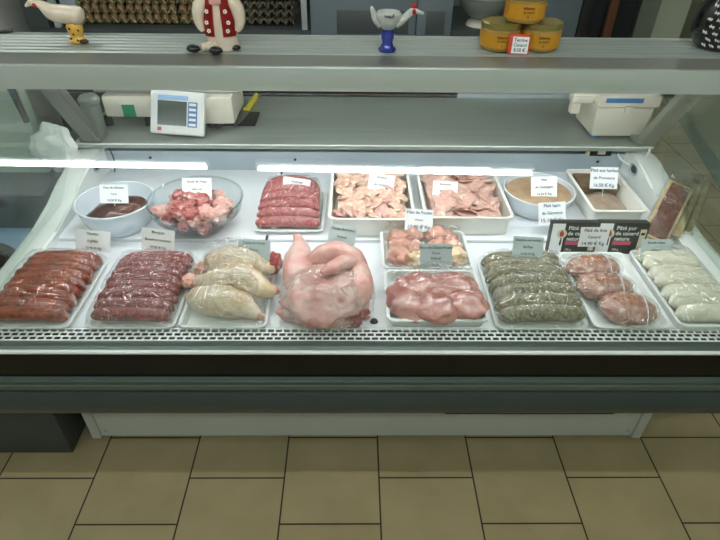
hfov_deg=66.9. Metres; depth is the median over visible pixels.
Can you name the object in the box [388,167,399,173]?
strip
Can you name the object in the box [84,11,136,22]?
egg tray
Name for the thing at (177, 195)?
meat
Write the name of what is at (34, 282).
sausage
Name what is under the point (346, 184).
strip
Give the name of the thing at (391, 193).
strip
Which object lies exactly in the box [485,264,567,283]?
sausage
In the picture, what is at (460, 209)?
meat slice
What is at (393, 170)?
strip
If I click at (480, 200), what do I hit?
meat slice
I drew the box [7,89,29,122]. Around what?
rod
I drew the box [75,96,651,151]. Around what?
countertop
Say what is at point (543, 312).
sausage
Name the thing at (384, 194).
strip
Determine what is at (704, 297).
sausage
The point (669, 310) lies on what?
plastic tray
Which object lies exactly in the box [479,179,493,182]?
meat slice
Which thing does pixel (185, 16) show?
egg
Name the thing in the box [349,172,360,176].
strip
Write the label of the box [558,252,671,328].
tray
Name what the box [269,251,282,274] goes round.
meat piece
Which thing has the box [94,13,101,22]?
egg
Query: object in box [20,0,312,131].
shelf
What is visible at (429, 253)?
price card
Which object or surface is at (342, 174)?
strip
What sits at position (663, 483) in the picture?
floor
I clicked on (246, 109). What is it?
kitchen knife
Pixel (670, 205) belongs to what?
pack
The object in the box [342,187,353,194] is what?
strip
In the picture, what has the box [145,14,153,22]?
egg
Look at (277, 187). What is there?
sausage
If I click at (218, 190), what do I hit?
meat
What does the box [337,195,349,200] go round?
strip
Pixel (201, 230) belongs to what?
meat
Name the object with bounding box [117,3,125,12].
egg
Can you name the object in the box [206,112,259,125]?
tray
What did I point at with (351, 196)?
strip
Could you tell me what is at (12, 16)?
wall
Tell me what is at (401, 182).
strip
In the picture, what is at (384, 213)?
strip
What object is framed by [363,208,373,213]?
strip
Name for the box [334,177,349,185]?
strip
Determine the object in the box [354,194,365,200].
strip
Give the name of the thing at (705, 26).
figurine
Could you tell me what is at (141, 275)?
sausage
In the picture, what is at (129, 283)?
sausage
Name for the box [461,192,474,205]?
meat slice
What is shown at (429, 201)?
slices
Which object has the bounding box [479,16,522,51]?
jar
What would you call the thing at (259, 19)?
egg tray
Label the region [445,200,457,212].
meat slice
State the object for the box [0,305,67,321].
sausage
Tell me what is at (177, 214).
meat
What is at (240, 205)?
glass bowl
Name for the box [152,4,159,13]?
egg
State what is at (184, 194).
meat
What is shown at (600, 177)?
price card
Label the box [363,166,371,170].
strip
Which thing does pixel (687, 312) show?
sausage
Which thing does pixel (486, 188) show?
meat slice
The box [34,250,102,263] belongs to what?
sausage
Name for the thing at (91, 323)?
tray
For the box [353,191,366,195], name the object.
strip
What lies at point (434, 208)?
meat slice
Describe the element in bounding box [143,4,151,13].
egg
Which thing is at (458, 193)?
meat slice
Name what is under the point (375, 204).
strip
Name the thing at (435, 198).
meat slice
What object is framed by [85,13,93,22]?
egg
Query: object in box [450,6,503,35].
countertop
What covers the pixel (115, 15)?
egg
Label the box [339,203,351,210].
strip
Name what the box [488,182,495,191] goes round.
meat slice
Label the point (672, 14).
trim
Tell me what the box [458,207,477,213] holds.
meat slice
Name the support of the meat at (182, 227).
in the glass bowl at (240, 205)
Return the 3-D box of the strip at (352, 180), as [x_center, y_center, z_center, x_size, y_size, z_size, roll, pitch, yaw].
[-0.030,-0.274,1.671,0.049,0.019,0.036,27,44,30]
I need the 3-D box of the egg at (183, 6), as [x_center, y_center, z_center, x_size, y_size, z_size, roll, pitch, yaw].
[-0.950,-1.405,2.928,0.044,0.055,0.044,0,37,-1]
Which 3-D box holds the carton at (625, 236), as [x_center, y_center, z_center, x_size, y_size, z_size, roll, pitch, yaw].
[0.712,-0.091,1.491,0.134,0.096,0.037,1,37,0]
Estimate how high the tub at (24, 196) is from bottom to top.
0.133 m
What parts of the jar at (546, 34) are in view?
lid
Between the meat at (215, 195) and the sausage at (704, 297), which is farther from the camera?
the meat at (215, 195)
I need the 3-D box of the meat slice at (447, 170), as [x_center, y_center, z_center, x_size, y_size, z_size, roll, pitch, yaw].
[0.290,-0.297,1.724,0.074,0.028,0.054,-26,45,-30]
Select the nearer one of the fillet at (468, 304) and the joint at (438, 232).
the fillet at (468, 304)
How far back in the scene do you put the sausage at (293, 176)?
1.65 m
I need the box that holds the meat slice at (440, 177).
[424,173,448,184]
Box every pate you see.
[506,177,570,219]
[586,192,626,209]
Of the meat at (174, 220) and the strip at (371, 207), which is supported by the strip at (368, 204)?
the strip at (371, 207)
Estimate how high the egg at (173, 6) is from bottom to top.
0.055 m
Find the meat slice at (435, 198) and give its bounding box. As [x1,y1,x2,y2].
[430,195,439,201]
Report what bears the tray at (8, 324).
on the display case
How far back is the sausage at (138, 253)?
1.40 m
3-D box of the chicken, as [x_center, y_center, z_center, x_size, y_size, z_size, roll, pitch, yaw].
[-0.078,0.024,1.301,0.233,0.120,0.320,2,37,2]
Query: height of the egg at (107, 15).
0.055 m
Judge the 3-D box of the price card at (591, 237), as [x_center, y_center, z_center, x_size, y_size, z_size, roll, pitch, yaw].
[0.620,-0.082,1.447,0.076,0.069,0.010,0,37,-1]
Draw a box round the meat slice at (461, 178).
[451,172,464,179]
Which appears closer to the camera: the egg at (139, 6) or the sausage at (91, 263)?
the sausage at (91, 263)
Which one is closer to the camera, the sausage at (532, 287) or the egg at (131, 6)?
the sausage at (532, 287)
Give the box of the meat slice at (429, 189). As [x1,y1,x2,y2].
[426,181,432,198]
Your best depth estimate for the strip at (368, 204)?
1.55 m
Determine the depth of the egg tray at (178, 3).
2.91 m
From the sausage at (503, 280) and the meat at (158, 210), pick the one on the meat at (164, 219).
the meat at (158, 210)
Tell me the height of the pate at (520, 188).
0.054 m
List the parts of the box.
spout, spout, lid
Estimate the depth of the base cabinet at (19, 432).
1.90 m
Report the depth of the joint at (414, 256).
1.39 m
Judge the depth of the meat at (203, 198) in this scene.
1.51 m
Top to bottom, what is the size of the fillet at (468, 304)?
0.045 m
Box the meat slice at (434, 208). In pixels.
[432,204,455,215]
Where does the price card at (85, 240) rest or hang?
on the display case
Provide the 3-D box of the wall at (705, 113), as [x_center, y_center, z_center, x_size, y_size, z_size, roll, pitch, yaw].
[2.058,-0.607,1.525,0.078,2.600,8.200,8,38,10]
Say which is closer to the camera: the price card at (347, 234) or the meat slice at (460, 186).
the price card at (347, 234)
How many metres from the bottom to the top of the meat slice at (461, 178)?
0.033 m
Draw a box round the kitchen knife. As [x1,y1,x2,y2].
[234,93,257,127]
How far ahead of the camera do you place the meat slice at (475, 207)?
1.55 m
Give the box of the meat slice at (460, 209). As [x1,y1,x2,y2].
[453,207,471,210]
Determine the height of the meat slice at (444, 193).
0.030 m
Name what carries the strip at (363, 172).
on the strip
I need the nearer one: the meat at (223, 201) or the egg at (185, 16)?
the meat at (223, 201)
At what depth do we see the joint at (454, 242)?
1.44 m
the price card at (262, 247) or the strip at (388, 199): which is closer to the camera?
the price card at (262, 247)
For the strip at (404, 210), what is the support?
on the tray at (365, 226)
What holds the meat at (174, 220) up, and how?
in the glass bowl at (240, 205)
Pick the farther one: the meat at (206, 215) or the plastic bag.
the plastic bag
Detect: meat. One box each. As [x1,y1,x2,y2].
[150,204,166,217]
[159,214,173,226]
[165,202,176,210]
[166,208,171,217]
[167,216,177,224]
[171,189,182,200]
[171,209,183,218]
[175,202,187,209]
[177,222,188,232]
[181,199,196,205]
[182,191,187,198]
[182,204,191,212]
[183,206,199,220]
[185,217,198,227]
[186,191,197,201]
[194,220,210,235]
[196,193,210,206]
[196,208,202,219]
[197,203,212,210]
[200,210,213,221]
[212,189,224,196]
[212,190,220,198]
[212,196,225,206]
[213,208,227,223]
[215,204,229,212]
[217,198,233,209]
[226,209,231,218]
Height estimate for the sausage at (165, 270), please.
0.048 m
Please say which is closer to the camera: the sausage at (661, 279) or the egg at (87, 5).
the sausage at (661, 279)
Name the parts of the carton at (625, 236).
white panel, beige panel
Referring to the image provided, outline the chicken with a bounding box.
[275,233,374,334]
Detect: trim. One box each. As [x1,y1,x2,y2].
[629,0,661,37]
[643,0,691,130]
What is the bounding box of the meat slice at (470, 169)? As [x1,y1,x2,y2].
[466,168,484,178]
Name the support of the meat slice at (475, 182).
on the meat slice
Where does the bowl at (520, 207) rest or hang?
on the display case
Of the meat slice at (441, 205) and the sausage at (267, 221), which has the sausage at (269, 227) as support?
the sausage at (267, 221)
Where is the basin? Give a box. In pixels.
[73,181,154,237]
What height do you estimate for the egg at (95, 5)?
0.055 m
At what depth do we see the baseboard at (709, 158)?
3.97 m
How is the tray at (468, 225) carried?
on the display case
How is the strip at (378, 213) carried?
on the strip at (372, 215)
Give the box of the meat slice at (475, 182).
[467,178,479,188]
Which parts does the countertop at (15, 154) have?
panel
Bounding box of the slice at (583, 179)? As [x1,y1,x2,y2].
[572,173,619,195]
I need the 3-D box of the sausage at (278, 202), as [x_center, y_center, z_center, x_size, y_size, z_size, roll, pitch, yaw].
[-0.206,-0.190,1.581,0.182,0.038,0.038,0,37,-1]
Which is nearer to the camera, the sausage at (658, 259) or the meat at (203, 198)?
the sausage at (658, 259)
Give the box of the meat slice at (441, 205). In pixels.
[435,198,457,216]
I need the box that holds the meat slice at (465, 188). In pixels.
[457,185,472,192]
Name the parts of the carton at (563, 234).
white panel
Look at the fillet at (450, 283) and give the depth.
1.31 m
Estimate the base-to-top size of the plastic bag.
0.165 m
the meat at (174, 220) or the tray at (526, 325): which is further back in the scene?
the meat at (174, 220)
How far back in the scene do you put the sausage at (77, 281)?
1.30 m
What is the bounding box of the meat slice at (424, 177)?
[421,172,431,181]
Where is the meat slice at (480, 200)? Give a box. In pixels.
[475,197,497,210]
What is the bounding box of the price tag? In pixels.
[507,34,530,54]
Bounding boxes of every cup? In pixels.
[370,3,423,52]
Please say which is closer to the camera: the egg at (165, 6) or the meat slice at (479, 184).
the meat slice at (479, 184)
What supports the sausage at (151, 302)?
on the sausage at (168, 312)
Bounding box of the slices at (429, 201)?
[423,175,500,216]
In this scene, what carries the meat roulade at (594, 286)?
on the tray at (597, 318)
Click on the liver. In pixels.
(102, 210)
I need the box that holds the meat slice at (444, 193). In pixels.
[440,190,456,197]
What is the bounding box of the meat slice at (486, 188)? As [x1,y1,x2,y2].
[479,185,491,192]
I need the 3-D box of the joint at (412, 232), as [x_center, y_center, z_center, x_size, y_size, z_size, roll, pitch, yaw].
[0.143,-0.095,1.502,0.066,0.060,0.065,-21,43,-26]
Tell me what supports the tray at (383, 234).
on the display case
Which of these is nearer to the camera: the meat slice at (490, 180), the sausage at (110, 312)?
the sausage at (110, 312)
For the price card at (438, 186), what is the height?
0.070 m
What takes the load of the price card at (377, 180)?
on the strip at (370, 193)
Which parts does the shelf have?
panel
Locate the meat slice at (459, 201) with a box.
[457,196,463,205]
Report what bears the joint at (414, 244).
in the tray at (383, 234)
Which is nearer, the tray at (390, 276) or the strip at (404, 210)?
the tray at (390, 276)
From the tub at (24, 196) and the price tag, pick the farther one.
the tub at (24, 196)
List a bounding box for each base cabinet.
[0,413,85,452]
[310,0,503,97]
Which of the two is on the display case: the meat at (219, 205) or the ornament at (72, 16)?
the ornament at (72, 16)
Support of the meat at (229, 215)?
in the glass bowl at (240, 205)
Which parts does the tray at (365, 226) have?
poultry strip, poultry strip, poultry strip, poultry strip, poultry strips, poultry strip, poultry strip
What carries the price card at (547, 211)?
on the display case
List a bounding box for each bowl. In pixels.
[0,243,15,269]
[145,175,243,238]
[460,0,505,28]
[503,172,575,219]
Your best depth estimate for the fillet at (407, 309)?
1.26 m
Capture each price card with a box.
[75,229,110,252]
[99,185,128,205]
[141,227,174,250]
[182,178,211,199]
[238,239,269,260]
[283,176,310,186]
[328,224,356,245]
[367,172,394,190]
[404,208,433,230]
[420,244,452,273]
[432,181,457,195]
[512,236,543,257]
[531,176,556,196]
[538,201,565,223]
[577,227,610,249]
[589,167,618,196]
[640,239,671,260]
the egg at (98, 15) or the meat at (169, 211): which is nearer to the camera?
the meat at (169, 211)
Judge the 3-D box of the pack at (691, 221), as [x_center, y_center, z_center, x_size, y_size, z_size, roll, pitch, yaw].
[0.984,-0.188,1.608,0.052,0.114,0.239,22,42,25]
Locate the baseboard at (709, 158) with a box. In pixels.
[662,94,719,188]
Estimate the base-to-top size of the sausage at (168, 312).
0.033 m
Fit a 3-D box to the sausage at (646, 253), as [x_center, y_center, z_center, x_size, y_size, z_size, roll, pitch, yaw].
[0.807,-0.037,1.450,0.152,0.045,0.048,3,37,2]
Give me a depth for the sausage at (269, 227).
1.56 m
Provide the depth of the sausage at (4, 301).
1.24 m
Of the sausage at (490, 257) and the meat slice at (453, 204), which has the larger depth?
the meat slice at (453, 204)
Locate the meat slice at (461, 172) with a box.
[456,170,466,179]
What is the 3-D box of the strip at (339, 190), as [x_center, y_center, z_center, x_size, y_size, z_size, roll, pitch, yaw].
[-0.054,-0.236,1.625,0.037,0.019,0.042,0,37,-1]
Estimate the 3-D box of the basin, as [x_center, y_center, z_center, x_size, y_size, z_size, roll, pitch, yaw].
[-0.692,-0.168,1.560,0.215,0.083,0.215,28,45,31]
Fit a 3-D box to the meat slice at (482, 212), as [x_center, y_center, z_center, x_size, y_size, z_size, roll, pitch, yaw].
[0.340,-0.161,1.550,0.062,0.010,0.066,14,39,16]
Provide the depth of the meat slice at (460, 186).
1.64 m
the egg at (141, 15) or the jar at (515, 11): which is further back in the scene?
the egg at (141, 15)
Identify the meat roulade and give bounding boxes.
[562,252,622,278]
[573,270,636,299]
[595,290,657,327]
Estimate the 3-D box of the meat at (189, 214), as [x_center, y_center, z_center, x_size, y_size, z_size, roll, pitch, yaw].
[-0.455,-0.152,1.468,0.051,0.038,0.047,-30,47,-34]
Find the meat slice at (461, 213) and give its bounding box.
[454,206,476,216]
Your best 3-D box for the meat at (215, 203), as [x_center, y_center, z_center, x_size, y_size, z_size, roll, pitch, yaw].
[-0.392,-0.188,1.546,0.051,0.038,0.033,-2,37,-3]
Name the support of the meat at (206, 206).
on the meat
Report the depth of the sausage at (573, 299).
1.26 m
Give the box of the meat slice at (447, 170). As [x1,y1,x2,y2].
[445,169,456,179]
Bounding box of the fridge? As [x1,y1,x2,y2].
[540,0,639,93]
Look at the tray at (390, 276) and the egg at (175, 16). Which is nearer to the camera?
the tray at (390, 276)
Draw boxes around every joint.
[386,229,406,242]
[386,246,409,266]
[388,237,409,248]
[402,227,423,241]
[406,238,423,252]
[406,250,419,269]
[424,226,447,241]
[427,238,445,243]
[444,229,459,240]
[445,238,462,247]
[452,246,467,266]
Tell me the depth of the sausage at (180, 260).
1.38 m
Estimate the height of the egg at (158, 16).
0.055 m
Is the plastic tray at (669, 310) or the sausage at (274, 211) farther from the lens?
the sausage at (274, 211)
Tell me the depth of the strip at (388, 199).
1.56 m
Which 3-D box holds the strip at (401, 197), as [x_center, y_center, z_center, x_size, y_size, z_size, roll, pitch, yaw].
[0.114,-0.208,1.587,0.039,0.027,0.043,-5,38,-8]
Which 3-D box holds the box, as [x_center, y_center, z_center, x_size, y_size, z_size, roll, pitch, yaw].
[0.828,-0.553,1.857,0.275,0.150,0.210,0,37,-1]
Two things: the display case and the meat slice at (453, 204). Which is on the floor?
the display case
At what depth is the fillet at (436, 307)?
1.24 m
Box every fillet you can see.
[385,280,419,322]
[396,272,439,295]
[416,288,456,324]
[432,271,478,293]
[450,286,489,322]
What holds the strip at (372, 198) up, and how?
on the strip at (375, 204)
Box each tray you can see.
[0,248,107,328]
[76,0,121,2]
[82,1,133,12]
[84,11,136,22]
[86,249,198,328]
[123,0,175,3]
[125,0,179,13]
[127,9,181,23]
[178,3,191,13]
[179,242,279,328]
[180,13,192,23]
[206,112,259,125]
[242,0,294,8]
[245,2,297,16]
[245,9,297,24]
[254,176,326,232]
[328,167,414,235]
[380,226,472,269]
[383,261,488,326]
[415,166,513,234]
[477,250,588,329]
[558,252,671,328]
[629,244,719,331]
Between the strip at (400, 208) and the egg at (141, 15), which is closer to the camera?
the strip at (400, 208)
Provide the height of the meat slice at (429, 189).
0.034 m
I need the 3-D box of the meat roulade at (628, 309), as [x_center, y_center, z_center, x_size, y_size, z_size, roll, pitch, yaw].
[0.624,0.088,1.270,0.148,0.064,0.117,5,38,6]
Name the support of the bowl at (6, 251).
on the countertop at (15, 154)
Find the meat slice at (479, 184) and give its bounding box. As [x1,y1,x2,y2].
[471,182,483,191]
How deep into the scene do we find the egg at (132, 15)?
2.94 m
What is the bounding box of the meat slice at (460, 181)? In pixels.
[455,180,472,183]
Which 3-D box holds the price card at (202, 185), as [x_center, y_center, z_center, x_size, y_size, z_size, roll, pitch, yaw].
[-0.458,-0.213,1.535,0.082,0.080,0.046,0,37,-1]
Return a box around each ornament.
[25,0,88,43]
[186,0,244,54]
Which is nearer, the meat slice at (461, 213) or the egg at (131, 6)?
the meat slice at (461, 213)
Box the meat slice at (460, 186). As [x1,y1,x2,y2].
[457,182,472,195]
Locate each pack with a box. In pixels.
[647,180,692,238]
[670,172,701,238]
[683,177,711,233]
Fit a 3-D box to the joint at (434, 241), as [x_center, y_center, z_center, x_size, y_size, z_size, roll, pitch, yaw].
[0.208,-0.056,1.451,0.068,0.058,0.066,-10,39,-13]
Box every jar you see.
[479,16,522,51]
[504,0,547,23]
[521,16,563,52]
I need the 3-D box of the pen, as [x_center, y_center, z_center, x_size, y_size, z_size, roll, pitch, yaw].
[-0.880,-0.582,1.332,0.057,0.008,0.008,-16,40,-20]
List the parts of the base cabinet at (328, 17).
door, door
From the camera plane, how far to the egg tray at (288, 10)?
2.95 m
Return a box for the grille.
[0,328,719,341]
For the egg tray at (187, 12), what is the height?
0.038 m
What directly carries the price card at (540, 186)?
on the pate at (520, 188)
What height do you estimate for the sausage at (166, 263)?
0.046 m
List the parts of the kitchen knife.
blade, handle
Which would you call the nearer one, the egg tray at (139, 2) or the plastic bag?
the plastic bag
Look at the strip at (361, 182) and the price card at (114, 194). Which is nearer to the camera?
the price card at (114, 194)
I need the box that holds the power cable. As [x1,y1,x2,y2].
[617,148,650,165]
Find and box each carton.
[545,219,600,253]
[594,219,650,253]
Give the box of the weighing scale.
[93,90,243,136]
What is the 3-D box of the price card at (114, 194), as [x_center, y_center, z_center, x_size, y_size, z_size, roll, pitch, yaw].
[-0.687,-0.195,1.525,0.079,0.076,0.044,0,37,-1]
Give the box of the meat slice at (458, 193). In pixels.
[453,192,463,200]
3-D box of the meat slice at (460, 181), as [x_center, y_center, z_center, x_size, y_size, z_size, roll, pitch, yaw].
[0.320,-0.271,1.680,0.076,0.037,0.054,-7,38,-10]
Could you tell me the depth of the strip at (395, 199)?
1.56 m
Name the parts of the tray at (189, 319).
chicken leg, chicken leg, chicken leg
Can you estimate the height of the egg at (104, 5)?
0.055 m
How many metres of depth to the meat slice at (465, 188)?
1.64 m
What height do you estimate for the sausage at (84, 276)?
0.055 m
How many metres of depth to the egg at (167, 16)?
2.94 m
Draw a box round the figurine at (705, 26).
[690,0,719,51]
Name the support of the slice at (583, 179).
in the rectangular terrine
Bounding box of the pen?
[0,29,12,33]
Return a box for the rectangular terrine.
[566,169,646,219]
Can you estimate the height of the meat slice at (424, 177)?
0.026 m
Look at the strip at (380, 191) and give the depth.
1.61 m
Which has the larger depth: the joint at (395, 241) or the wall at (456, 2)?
the wall at (456, 2)
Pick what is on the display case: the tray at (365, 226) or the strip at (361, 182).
the tray at (365, 226)
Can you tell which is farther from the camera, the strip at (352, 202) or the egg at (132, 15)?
the egg at (132, 15)
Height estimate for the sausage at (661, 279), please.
0.045 m
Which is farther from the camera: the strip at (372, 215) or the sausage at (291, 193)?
the sausage at (291, 193)
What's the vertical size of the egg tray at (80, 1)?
0.038 m
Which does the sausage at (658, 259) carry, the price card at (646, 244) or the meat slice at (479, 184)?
the price card at (646, 244)
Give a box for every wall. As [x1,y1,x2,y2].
[0,0,63,127]
[453,0,460,5]
[679,0,719,160]
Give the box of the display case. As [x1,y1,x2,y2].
[0,32,719,437]
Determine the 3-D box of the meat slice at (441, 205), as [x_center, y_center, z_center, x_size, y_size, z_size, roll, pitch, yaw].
[0.248,-0.177,1.555,0.067,0.032,0.066,1,37,0]
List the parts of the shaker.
lid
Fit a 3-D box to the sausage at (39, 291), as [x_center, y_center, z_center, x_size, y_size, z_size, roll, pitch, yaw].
[-0.756,0.062,1.277,0.182,0.053,0.038,1,37,0]
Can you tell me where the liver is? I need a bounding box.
[86,196,147,217]
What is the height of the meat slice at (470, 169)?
0.019 m
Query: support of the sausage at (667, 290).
in the plastic tray at (669, 310)
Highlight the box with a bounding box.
[568,93,661,137]
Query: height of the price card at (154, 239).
0.090 m
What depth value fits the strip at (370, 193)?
1.59 m
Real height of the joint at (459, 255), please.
0.058 m
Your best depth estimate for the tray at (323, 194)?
1.57 m
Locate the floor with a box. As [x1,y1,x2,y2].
[0,94,719,539]
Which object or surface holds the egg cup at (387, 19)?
on the display case
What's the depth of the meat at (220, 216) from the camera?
1.48 m
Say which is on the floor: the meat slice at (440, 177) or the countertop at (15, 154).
the countertop at (15, 154)
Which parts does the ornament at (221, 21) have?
arm, leg, leg, arm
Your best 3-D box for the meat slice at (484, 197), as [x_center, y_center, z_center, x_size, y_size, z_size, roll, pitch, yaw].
[0.380,-0.209,1.602,0.068,0.038,0.069,14,39,16]
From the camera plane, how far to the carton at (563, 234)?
1.48 m
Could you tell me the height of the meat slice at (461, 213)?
0.016 m
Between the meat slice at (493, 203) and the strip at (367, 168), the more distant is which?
the strip at (367, 168)
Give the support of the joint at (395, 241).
in the tray at (383, 234)
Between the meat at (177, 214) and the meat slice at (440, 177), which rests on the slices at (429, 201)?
the meat slice at (440, 177)
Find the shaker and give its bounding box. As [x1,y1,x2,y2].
[77,93,105,130]
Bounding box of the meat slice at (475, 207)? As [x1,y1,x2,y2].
[471,205,484,209]
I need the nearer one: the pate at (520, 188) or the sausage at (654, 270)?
the sausage at (654, 270)
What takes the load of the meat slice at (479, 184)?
on the meat slice
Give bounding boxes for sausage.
[0,286,77,306]
[0,296,70,313]
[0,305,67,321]
[4,278,81,298]
[10,271,86,290]
[14,265,91,284]
[23,259,93,277]
[27,254,98,271]
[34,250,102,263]
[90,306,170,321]
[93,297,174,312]
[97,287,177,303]
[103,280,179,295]
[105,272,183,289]
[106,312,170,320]
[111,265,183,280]
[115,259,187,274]
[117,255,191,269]
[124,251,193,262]
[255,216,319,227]
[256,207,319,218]
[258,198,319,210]
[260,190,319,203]
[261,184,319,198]
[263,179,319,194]
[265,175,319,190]
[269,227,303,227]
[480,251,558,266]
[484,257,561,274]
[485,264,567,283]
[488,273,571,292]
[492,282,574,301]
[494,292,581,312]
[498,304,584,322]
[634,248,691,263]
[642,253,700,269]
[647,264,705,280]
[654,271,716,287]
[661,283,719,300]
[668,290,719,308]
[674,304,719,322]
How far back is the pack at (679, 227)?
1.56 m
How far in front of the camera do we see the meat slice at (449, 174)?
1.70 m
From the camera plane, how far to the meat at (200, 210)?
1.48 m
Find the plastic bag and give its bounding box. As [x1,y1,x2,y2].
[29,121,80,171]
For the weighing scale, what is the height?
0.141 m
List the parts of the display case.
moulding, support post, kickplate post, deck panel, deck panel, rail, trim, rail, panel, panel, deck panel, deck panel, rail, control plate, kickplate post, moulding, support post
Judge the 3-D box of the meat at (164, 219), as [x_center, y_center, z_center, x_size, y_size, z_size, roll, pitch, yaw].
[-0.533,-0.139,1.503,0.045,0.039,0.042,-5,38,-8]
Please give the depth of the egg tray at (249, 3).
2.92 m
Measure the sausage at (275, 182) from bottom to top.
0.046 m
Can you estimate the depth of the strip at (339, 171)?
1.70 m
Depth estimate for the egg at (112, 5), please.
2.91 m
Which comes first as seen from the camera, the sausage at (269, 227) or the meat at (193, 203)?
the meat at (193, 203)
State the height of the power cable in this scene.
0.061 m
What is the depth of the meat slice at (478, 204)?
1.56 m
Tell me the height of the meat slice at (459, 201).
0.039 m
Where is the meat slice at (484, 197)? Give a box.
[479,192,499,204]
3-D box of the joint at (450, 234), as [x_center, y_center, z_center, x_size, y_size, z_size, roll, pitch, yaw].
[0.241,-0.081,1.495,0.060,0.051,0.067,21,42,25]
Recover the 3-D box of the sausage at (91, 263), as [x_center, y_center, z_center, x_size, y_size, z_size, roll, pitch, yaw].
[-0.758,-0.016,1.384,0.178,0.049,0.038,1,37,0]
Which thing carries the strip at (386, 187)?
on the tray at (365, 226)
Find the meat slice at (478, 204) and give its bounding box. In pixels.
[472,200,498,210]
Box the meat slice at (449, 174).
[445,172,456,176]
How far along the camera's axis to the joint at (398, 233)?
1.49 m
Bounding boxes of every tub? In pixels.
[0,169,63,227]
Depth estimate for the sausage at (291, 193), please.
1.58 m
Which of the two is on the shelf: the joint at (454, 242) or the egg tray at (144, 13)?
the egg tray at (144, 13)
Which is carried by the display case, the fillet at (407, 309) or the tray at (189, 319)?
the tray at (189, 319)
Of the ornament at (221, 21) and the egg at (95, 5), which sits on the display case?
the ornament at (221, 21)
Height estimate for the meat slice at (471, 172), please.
0.045 m
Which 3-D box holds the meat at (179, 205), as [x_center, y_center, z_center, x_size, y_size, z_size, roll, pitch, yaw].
[-0.482,-0.167,1.485,0.047,0.040,0.042,25,44,28]
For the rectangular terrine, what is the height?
0.066 m
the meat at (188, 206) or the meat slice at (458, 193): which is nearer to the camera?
the meat at (188, 206)
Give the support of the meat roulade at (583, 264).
on the tray at (597, 318)
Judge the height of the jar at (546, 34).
0.060 m
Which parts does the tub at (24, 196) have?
lid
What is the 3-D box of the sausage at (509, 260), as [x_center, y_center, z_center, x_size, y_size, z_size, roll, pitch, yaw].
[0.418,-0.008,1.391,0.197,0.054,0.046,0,37,-1]
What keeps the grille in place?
attached to the display case
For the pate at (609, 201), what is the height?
0.045 m
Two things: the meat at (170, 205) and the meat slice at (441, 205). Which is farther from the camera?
the meat slice at (441, 205)
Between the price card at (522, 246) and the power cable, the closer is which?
the price card at (522, 246)
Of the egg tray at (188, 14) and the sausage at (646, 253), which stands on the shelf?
the egg tray at (188, 14)
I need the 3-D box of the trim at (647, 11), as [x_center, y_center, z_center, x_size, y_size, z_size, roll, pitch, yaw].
[1.650,-1.814,3.100,0.110,2.600,0.400,0,37,-1]
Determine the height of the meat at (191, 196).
0.038 m
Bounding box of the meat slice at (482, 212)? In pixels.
[475,209,489,216]
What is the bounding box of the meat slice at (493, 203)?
[490,197,496,206]
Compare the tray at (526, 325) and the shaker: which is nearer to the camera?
the tray at (526, 325)
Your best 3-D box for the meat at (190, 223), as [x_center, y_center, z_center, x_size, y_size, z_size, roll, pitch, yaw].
[-0.450,-0.133,1.468,0.036,0.036,0.044,24,43,28]
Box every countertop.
[0,89,52,249]
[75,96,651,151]
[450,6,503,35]
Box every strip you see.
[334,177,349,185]
[336,168,348,177]
[336,186,343,194]
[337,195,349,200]
[338,182,349,187]
[339,173,352,177]
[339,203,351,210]
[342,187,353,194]
[342,195,353,202]
[346,176,357,183]
[348,199,357,208]
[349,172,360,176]
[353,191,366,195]
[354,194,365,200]
[356,180,364,186]
[356,187,368,191]
[359,170,369,176]
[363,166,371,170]
[363,200,372,207]
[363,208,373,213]
[366,191,378,195]
[368,213,378,217]
[369,195,379,201]
[369,201,379,209]
[372,189,385,194]
[373,201,383,207]
[373,210,380,217]
[375,205,389,217]
[378,191,386,197]
[383,196,393,203]
[384,169,395,173]
[384,185,395,192]
[386,189,395,196]
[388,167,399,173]
[390,197,399,206]
[392,205,403,211]
[393,194,405,201]
[393,204,405,213]
[396,180,406,190]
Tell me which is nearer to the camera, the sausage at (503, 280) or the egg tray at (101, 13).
the sausage at (503, 280)
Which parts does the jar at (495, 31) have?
lid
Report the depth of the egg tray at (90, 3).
2.91 m
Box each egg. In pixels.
[82,3,90,12]
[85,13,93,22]
[91,3,99,12]
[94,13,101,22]
[100,3,107,12]
[102,13,110,22]
[108,3,116,12]
[111,13,118,22]
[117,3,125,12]
[119,13,127,22]
[126,4,134,13]
[128,13,136,22]
[135,4,142,13]
[137,13,144,22]
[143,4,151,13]
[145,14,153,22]
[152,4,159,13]
[154,14,161,22]
[160,4,168,13]
[162,14,169,22]
[169,4,176,13]
[170,14,178,22]
[179,4,186,13]
[181,14,188,23]
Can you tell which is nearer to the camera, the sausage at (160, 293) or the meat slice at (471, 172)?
the sausage at (160, 293)
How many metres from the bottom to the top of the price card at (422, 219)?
0.089 m
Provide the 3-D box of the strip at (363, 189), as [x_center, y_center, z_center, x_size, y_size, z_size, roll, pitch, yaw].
[0.008,-0.236,1.623,0.040,0.016,0.035,31,47,34]
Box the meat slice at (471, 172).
[467,171,483,173]

